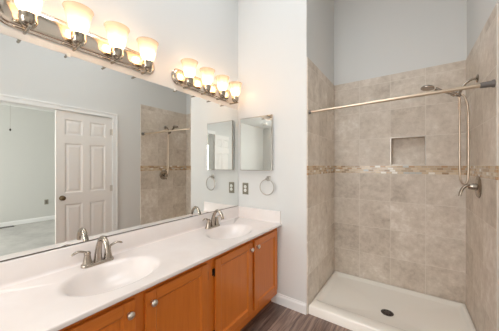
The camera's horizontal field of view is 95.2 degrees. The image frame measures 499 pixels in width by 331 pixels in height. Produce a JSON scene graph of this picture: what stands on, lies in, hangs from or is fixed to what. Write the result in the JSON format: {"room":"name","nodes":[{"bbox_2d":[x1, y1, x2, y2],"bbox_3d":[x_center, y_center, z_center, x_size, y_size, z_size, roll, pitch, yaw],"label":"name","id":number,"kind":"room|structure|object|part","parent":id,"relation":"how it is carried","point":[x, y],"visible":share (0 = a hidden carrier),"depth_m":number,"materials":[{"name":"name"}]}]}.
{"room":"bathroom","nodes":[
{"label":"bathroom","id":0,"kind":"room"},
{"bbox_2d":[0,0,237,109],"bbox_3d":[-1.019,-0.443,1.361,0.120,3.600,4.980,0,0,35],"label":"wall","id":1,"kind":"structure","parent":0,"point":[204,31],"depth_m":1.81,"materials":[{"name":"white paint"}]},
{"bbox_2d":[0,0,158,74],"bbox_3d":[-0.876,-0.740,1.319,0.161,0.207,0.810,0,0,35],"label":"vanity light","id":2,"kind":"object","parent":1,"relation":"attached to","point":[26,16],"visible":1,"depth_m":1.23,"materials":[{"name":"white glass"}]},
{"bbox_3d":[-1.038,-0.776,1.068,0.140,0.134,0.140,0,0,35],"label":"lamp shade","id":3,"kind":"part","parent":2,"relation":"part of","materials":[{"name":"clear glass"}]},
{"bbox_3d":[-0.924,-0.776,1.231,0.140,0.134,0.140,0,0,35],"label":"lamp shade","id":4,"kind":"part","parent":2,"relation":"part of","materials":[{"name":"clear glass"}]},
{"bbox_3d":[-0.810,-0.776,1.394,0.140,0.134,0.140,0,0,35],"label":"lamp shade","id":5,"kind":"part","parent":2,"relation":"part of","materials":[{"name":"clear glass"}]},
{"bbox_3d":[-0.696,-0.776,1.557,0.140,0.134,0.140,0,0,35],"label":"lamp shade","id":6,"kind":"part","parent":2,"relation":"part of","materials":[{"name":"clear glass"}]},
{"bbox_2d":[0,33,237,261],"bbox_3d":[-0.679,-0.089,1.734,0.009,1.070,1.922,0,0,35],"label":"wall mirror","id":7,"kind":"object","parent":1,"relation":"attached to","point":[89,151],"visible":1,"depth_m":1.37,"materials":[{"name":"silver glass"}]},
{"bbox_2d":[0,206,237,288],"bbox_3d":[-0.663,0.506,1.735,0.034,0.114,1.912,0,0,35],"label":"backsplash","id":8,"kind":"structure","parent":1,"relation":"attached to","point":[30,267],"depth_m":1.31,"materials":[{"name":"stone"}]},
{"bbox_2d":[171,58,241,103],"bbox_3d":[-0.326,-0.740,2.104,0.161,0.207,0.810,0,0,35],"label":"vanity light","id":9,"kind":"object","parent":1,"relation":"attached to","point":[186,78],"visible":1,"depth_m":2.00,"materials":[{"name":"white glass"}]},
{"bbox_3d":[-0.488,-0.776,1.854,0.140,0.134,0.140,0,0,35],"label":"lamp shade","id":10,"kind":"part","parent":9,"relation":"part of","materials":[{"name":"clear glass"}]},
{"bbox_3d":[-0.383,-0.726,2.144,0.023,0.134,0.810,0,0,35],"label":"plate","id":11,"kind":"part","parent":9,"relation":"part of","materials":[{"name":"silver metal"}]},
{"bbox_3d":[-0.374,-0.776,2.017,0.140,0.134,0.140,0,0,35],"label":"lamp shade","id":12,"kind":"part","parent":9,"relation":"part of","materials":[{"name":"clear glass"}]},
{"bbox_3d":[-0.260,-0.776,2.180,0.140,0.134,0.140,0,0,35],"label":"lamp shade","id":13,"kind":"part","parent":9,"relation":"part of","materials":[{"name":"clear glass"}]},
{"bbox_3d":[-0.146,-0.776,2.343,0.140,0.134,0.140,0,0,35],"label":"lamp shade","id":14,"kind":"part","parent":9,"relation":"part of","materials":[{"name":"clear glass"}]},
{"bbox_2d":[238,0,334,313],"bbox_3d":[0.494,-0.443,2.718,0.802,3.600,1.020,0,0,35],"label":"wall","id":15,"kind":"structure","parent":0,"point":[276,38],"depth_m":2.25,"materials":[{"name":"white paint"}]},
{"bbox_2d":[243,183,247,193],"bbox_3d":[-0.046,0.249,2.467,0.076,0.124,0.009,0,0,35],"label":"outlet plate","id":16,"kind":"object","parent":15,"relation":"attached to","point":[245,185],"visible":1,"depth_m":2.46,"materials":[{"name":"grey metal"}]},
{"bbox_2d":[240,114,272,170],"bbox_3d":[0.071,-0.226,2.366,0.394,0.564,0.041,0,0,35],"label":"medicine cabinet","id":17,"kind":"object","parent":15,"relation":"attached to","point":[256,133],"visible":1,"depth_m":2.34,"materials":[{"name":"silver mirror"}]},
{"bbox_2d":[260,176,273,194],"bbox_3d":[0.182,0.203,2.283,0.163,0.190,0.050,0,0,35],"label":"towel ring","id":18,"kind":"object","parent":15,"relation":"attached to","point":[268,178],"visible":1,"depth_m":2.28,"materials":[{"name":"grey metal"}]},
{"bbox_2d":[271,293,305,314],"bbox_3d":[0.369,1.307,2.175,0.360,0.100,0.013,0,0,35],"label":"baseboard","id":19,"kind":"structure","parent":15,"relation":"attached to","point":[296,305],"depth_m":2.16,"materials":[{"name":"white paint"}]},
{"bbox_2d":[308,79,495,113],"bbox_3d":[1.034,-0.500,1.754,1.189,0.048,0.048,-1,-1,35],"label":"shower rod","id":20,"kind":"object","parent":15,"relation":"attached to","point":[492,83],"visible":1,"depth_m":1.62,"materials":[{"name":"silver metal"}]},
{"bbox_2d":[240,301,351,330],"bbox_3d":[-0.171,1.407,0.766,2.152,0.100,4.980,0,0,35],"label":"floor","id":21,"kind":"structure","parent":0,"point":[274,316],"depth_m":1.97,"materials":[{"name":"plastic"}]},
{"bbox_2d":[59,260,209,330],"bbox_3d":[-0.715,0.972,1.216,0.537,0.770,0.972,0,0,35],"label":"vanity cabinet","id":22,"kind":"object","parent":21,"relation":"on","point":[181,302],"visible":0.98,"depth_m":1.21,"materials":[{"name":"brown wood"}]},
{"bbox_3d":[-0.664,0.916,0.894,0.019,0.583,0.433,0,0,35],"label":"door","id":23,"kind":"part","parent":22,"relation":"part of","materials":[{"name":"brown wood"}]},
{"bbox_3d":[-0.665,0.916,0.894,0.014,0.471,0.321,0,0,35],"label":"door panel","id":24,"kind":"part","parent":22,"relation":"part of","materials":[{"name":"brown wood"}]},
{"bbox_3d":[-0.538,0.677,1.030,0.033,0.035,0.035,0,0,35],"label":"door knob","id":25,"kind":"part","parent":22,"relation":"part of","materials":[{"name":"silver metal"}]},
{"bbox_2d":[0,206,281,330],"bbox_3d":[-0.455,0.561,1.591,0.540,0.224,1.914,0,0,35],"label":"countertop","id":26,"kind":"structure","parent":22,"relation":"on","point":[50,290],"depth_m":1.25,"materials":[{"name":"stone"}]},
{"bbox_2d":[71,235,122,268],"bbox_3d":[-0.867,0.478,1.308,0.196,0.169,0.189,0,0,-11],"label":"faucet","id":27,"kind":"object","parent":26,"relation":"on","point":[98,259],"visible":1,"depth_m":1.28,"materials":[{"name":"silver metal"}]},
{"bbox_3d":[-0.923,0.478,1.237,0.023,0.034,0.084,0,0,28],"label":"handle lever","id":28,"kind":"part","parent":27,"relation":"part of","materials":[{"name":"silver metal"}]},
{"bbox_3d":[-0.905,0.515,1.271,0.049,0.073,0.049,0,0,35],"label":"handle","id":29,"kind":"part","parent":27,"relation":"part of","materials":[{"name":"silver metal"}]},
{"bbox_3d":[-0.875,0.555,1.314,0.054,0.016,0.166,0,0,35],"label":"plate","id":30,"kind":"part","parent":27,"relation":"part of","materials":[{"name":"silver metal"}]},
{"bbox_3d":[-0.828,0.473,1.282,0.159,0.159,0.046,0,0,35],"label":"spout","id":31,"kind":"part","parent":27,"relation":"part of","materials":[{"name":"silver metal"}]},
{"bbox_3d":[-0.844,0.515,1.358,0.049,0.073,0.049,0,0,35],"label":"handle","id":32,"kind":"part","parent":27,"relation":"part of","materials":[{"name":"silver metal"}]},
{"bbox_2d":[202,209,223,228],"bbox_3d":[-0.329,0.478,2.076,0.196,0.169,0.189,0,0,-11],"label":"faucet","id":33,"kind":"object","parent":26,"relation":"on","point":[214,223],"visible":1,"depth_m":2.05,"materials":[{"name":"silver metal"}]},
{"bbox_3d":[-0.337,0.555,2.082,0.054,0.016,0.166,0,0,35],"label":"plate","id":34,"kind":"part","parent":33,"relation":"part of","materials":[{"name":"silver metal"}]},
{"bbox_3d":[-0.291,0.473,2.049,0.159,0.159,0.046,0,0,35],"label":"spout","id":35,"kind":"part","parent":33,"relation":"part of","materials":[{"name":"silver metal"}]},
{"bbox_3d":[-0.472,0.677,1.124,0.033,0.035,0.035,0,0,35],"label":"door knob","id":36,"kind":"part","parent":22,"relation":"part of","materials":[{"name":"silver metal"}]},
{"bbox_3d":[-0.391,0.916,1.284,0.019,0.583,0.420,0,0,35],"label":"door","id":37,"kind":"part","parent":22,"relation":"part of","materials":[{"name":"brown wood"}]},
{"bbox_3d":[-0.391,0.916,1.285,0.014,0.471,0.308,0,0,35],"label":"door panel","id":38,"kind":"part","parent":22,"relation":"part of","materials":[{"name":"brown wood"}]},
{"bbox_2d":[210,228,276,330],"bbox_3d":[-0.171,0.972,1.993,0.537,0.770,0.924,0,0,35],"label":"vanity cabinet","id":39,"kind":"object","parent":21,"relation":"on","point":[243,278],"visible":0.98,"depth_m":1.77,"materials":[{"name":"brown wood"}]},
{"bbox_3d":[-0.107,0.916,1.690,0.019,0.583,0.430,0,0,35],"label":"door","id":40,"kind":"part","parent":39,"relation":"part of","materials":[{"name":"brown wood"}]},
{"bbox_3d":[-0.108,0.916,1.690,0.014,0.471,0.318,0,0,35],"label":"door panel","id":41,"kind":"part","parent":39,"relation":"part of","materials":[{"name":"brown wood"}]},
{"bbox_3d":[0.150,0.916,2.058,0.019,0.583,0.400,0,0,35],"label":"door","id":42,"kind":"part","parent":39,"relation":"part of","materials":[{"name":"brown wood"}]},
{"bbox_3d":[0.150,0.916,2.058,0.014,0.471,0.288,0,0,35],"label":"door panel","id":43,"kind":"part","parent":39,"relation":"part of","materials":[{"name":"brown wood"}]},
{"bbox_2d":[309,271,475,330],"bbox_3d":[1.283,1.316,2.109,1.188,0.082,0.890,0,0,35],"label":"shower pan","id":44,"kind":"object","parent":21,"relation":"on","point":[351,302],"visible":1,"depth_m":2.10,"materials":[{"name":"white plastic"}]},
{"bbox_2d":[334,0,466,304],"bbox_3d":[1.624,-0.443,2.493,1.332,3.600,0.132,0,0,35],"label":"wall","id":45,"kind":"structure","parent":0,"point":[400,214],"depth_m":2.43,"materials":[{"name":"tile"}]},
{"bbox_3d":[1.658,-0.153,2.390,0.306,0.301,0.002,0,0,35],"label":"edge trim","id":46,"kind":"part","parent":45,"relation":"part of","materials":[{"name":"tile"}]},
{"bbox_2d":[466,0,498,330],"bbox_3d":[0.686,-0.443,0.106,0.130,3.600,4.880,0,0,35],"label":"wall","id":47,"kind":"structure","parent":0,"point":[482,213],"depth_m":1.63,"materials":[{"name":"tile"}]},
{"bbox_2d":[421,74,478,184],"bbox_3d":[1.607,-0.275,1.844,0.354,0.858,0.094,0,0,35],"label":"shower","id":48,"kind":"object","parent":47,"relation":"attached to","point":[458,94],"visible":0.86,"depth_m":1.80,"materials":[{"name":"silver metal"}]},
{"bbox_3d":[1.608,-0.595,1.849,0.173,0.112,0.032,0,0,33],"label":"handset handle","id":49,"kind":"part","parent":48,"relation":"part of","materials":[{"name":"silver metal"}]},
{"bbox_3d":[1.711,-0.635,1.790,0.107,0.094,0.019,0,0,35],"label":"shower arm","id":50,"kind":"part","parent":48,"relation":"part of","materials":[{"name":"silver metal"}]},
{"bbox_2d":[458,176,481,197],"bbox_3d":[1.695,0.163,1.765,0.120,0.168,0.168,0,0,35],"label":"shower valve","id":51,"kind":"object","parent":47,"relation":"attached to","point":[477,186],"visible":1,"depth_m":1.73,"materials":[{"name":"silver metal"}]},
{"bbox_3d":[1.670,0.193,1.768,0.082,0.097,0.034,0,0,20],"label":"lever","id":52,"kind":"part","parent":51,"relation":"part of","materials":[{"name":"silver metal"}]}
]}

